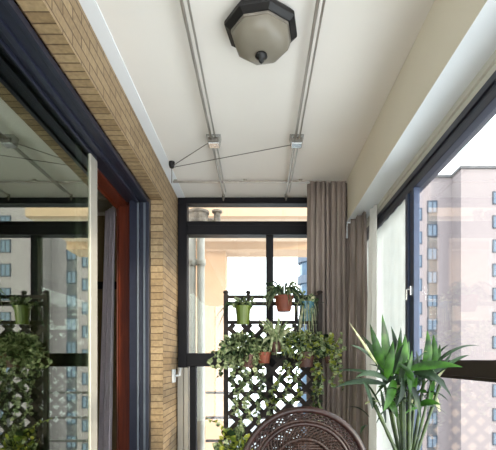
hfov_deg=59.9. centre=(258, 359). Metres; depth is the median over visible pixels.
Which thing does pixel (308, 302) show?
plant
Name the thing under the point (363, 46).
ceiling
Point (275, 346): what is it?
plant
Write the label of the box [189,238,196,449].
drainpipe
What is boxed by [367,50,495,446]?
window
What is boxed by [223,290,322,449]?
trellis
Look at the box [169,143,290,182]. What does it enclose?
pulley
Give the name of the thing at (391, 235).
sheer curtain
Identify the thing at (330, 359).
trailing plant
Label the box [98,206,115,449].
curtain
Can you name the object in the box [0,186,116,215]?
trim
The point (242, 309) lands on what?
plant
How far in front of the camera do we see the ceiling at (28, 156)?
2.99 m
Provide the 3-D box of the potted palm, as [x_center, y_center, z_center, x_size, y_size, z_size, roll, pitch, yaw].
[0.488,0.527,1.412,0.524,1.347,0.264,0,0,0]
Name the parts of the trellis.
post, rail, rail, rail, post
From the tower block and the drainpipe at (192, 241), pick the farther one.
the tower block
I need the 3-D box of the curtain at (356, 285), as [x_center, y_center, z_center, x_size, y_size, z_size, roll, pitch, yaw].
[0.660,0.092,2.962,0.146,2.176,0.481,0,0,0]
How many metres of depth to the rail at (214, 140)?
2.05 m
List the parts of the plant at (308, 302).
pot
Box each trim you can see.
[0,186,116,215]
[0,282,116,288]
[79,0,184,197]
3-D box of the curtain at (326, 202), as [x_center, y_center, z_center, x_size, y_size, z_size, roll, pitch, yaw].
[0.492,-0.048,3.098,0.303,2.457,0.111,0,0,0]
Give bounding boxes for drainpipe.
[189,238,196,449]
[196,238,205,449]
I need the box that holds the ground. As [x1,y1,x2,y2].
[228,403,298,449]
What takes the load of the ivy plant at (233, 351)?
hanging from the trellis
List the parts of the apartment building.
pane, pane, pane, pane, pane, pane, pane, pane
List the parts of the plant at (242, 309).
pot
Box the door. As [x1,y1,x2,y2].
[0,0,150,449]
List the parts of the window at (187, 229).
frame, casement post, frame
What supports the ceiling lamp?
attached to the ceiling at (363, 46)
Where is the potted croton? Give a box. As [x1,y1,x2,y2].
[206,418,252,449]
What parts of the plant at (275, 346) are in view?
pot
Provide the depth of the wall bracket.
3.24 m
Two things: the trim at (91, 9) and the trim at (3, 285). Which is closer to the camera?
the trim at (91, 9)
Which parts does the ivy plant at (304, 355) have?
pot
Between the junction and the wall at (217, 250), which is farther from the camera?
the wall at (217, 250)
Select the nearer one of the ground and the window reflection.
the window reflection
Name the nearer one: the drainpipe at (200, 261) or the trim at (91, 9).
the trim at (91, 9)
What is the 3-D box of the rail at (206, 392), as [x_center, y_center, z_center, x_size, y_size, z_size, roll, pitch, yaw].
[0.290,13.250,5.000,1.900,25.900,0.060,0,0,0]
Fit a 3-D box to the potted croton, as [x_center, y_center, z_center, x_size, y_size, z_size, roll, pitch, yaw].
[-0.161,0.790,2.793,0.305,0.819,0.279,0,0,-31]
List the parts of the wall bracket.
plate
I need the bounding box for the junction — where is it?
[189,208,221,220]
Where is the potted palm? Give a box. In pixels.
[333,315,477,449]
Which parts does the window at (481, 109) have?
handle, frame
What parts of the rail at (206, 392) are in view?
post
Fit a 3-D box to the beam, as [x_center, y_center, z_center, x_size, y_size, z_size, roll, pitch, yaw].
[0.792,-1.210,1.050,0.315,0.420,5.100,0,0,0]
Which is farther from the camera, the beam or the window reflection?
the window reflection
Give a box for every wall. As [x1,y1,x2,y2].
[14,0,177,449]
[189,208,306,449]
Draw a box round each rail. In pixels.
[179,0,225,200]
[205,386,305,449]
[285,0,325,199]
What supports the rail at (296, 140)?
attached to the ceiling at (363, 46)
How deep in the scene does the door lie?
2.21 m
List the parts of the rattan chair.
panel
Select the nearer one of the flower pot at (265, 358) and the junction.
the flower pot at (265, 358)
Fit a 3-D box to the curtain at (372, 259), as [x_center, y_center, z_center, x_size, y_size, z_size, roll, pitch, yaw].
[0.708,0.095,2.770,0.089,2.170,0.230,0,0,0]
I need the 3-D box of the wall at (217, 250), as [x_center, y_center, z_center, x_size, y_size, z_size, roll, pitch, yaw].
[-1.525,11.900,5.650,4.950,28.600,1.500,0,0,0]
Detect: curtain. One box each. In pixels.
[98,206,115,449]
[306,181,346,449]
[342,212,368,449]
[366,204,376,449]
[367,200,404,449]
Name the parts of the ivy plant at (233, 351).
pot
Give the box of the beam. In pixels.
[346,0,495,225]
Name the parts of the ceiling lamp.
lamp shade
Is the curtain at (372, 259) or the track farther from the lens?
the track
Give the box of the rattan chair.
[243,406,365,449]
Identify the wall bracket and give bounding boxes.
[172,368,181,382]
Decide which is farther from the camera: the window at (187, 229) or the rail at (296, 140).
the window at (187, 229)
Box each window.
[177,197,306,449]
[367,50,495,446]
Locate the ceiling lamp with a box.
[224,0,296,64]
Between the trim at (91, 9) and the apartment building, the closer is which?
the trim at (91, 9)
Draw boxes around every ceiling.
[0,87,86,185]
[96,0,434,196]
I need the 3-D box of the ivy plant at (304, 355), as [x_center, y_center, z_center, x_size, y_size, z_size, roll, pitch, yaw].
[0.298,0.116,2.889,0.517,0.654,0.223,0,0,0]
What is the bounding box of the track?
[173,179,346,182]
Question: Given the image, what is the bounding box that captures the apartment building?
[420,166,495,449]
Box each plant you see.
[207,329,273,434]
[214,296,255,324]
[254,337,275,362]
[256,281,304,311]
[259,316,294,355]
[265,329,341,420]
[294,291,323,332]
[324,332,346,390]
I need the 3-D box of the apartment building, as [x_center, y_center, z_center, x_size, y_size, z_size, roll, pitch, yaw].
[37.900,1.850,57.875,48.200,48.700,16.250,0,0,0]
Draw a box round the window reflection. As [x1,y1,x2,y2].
[0,216,116,449]
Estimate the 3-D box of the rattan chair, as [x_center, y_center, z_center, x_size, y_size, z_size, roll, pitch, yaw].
[0.192,0.699,1.615,0.552,1.006,0.491,0,0,0]
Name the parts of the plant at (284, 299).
pot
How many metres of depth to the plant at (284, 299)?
2.87 m
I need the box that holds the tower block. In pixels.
[297,257,306,434]
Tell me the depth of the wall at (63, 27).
2.42 m

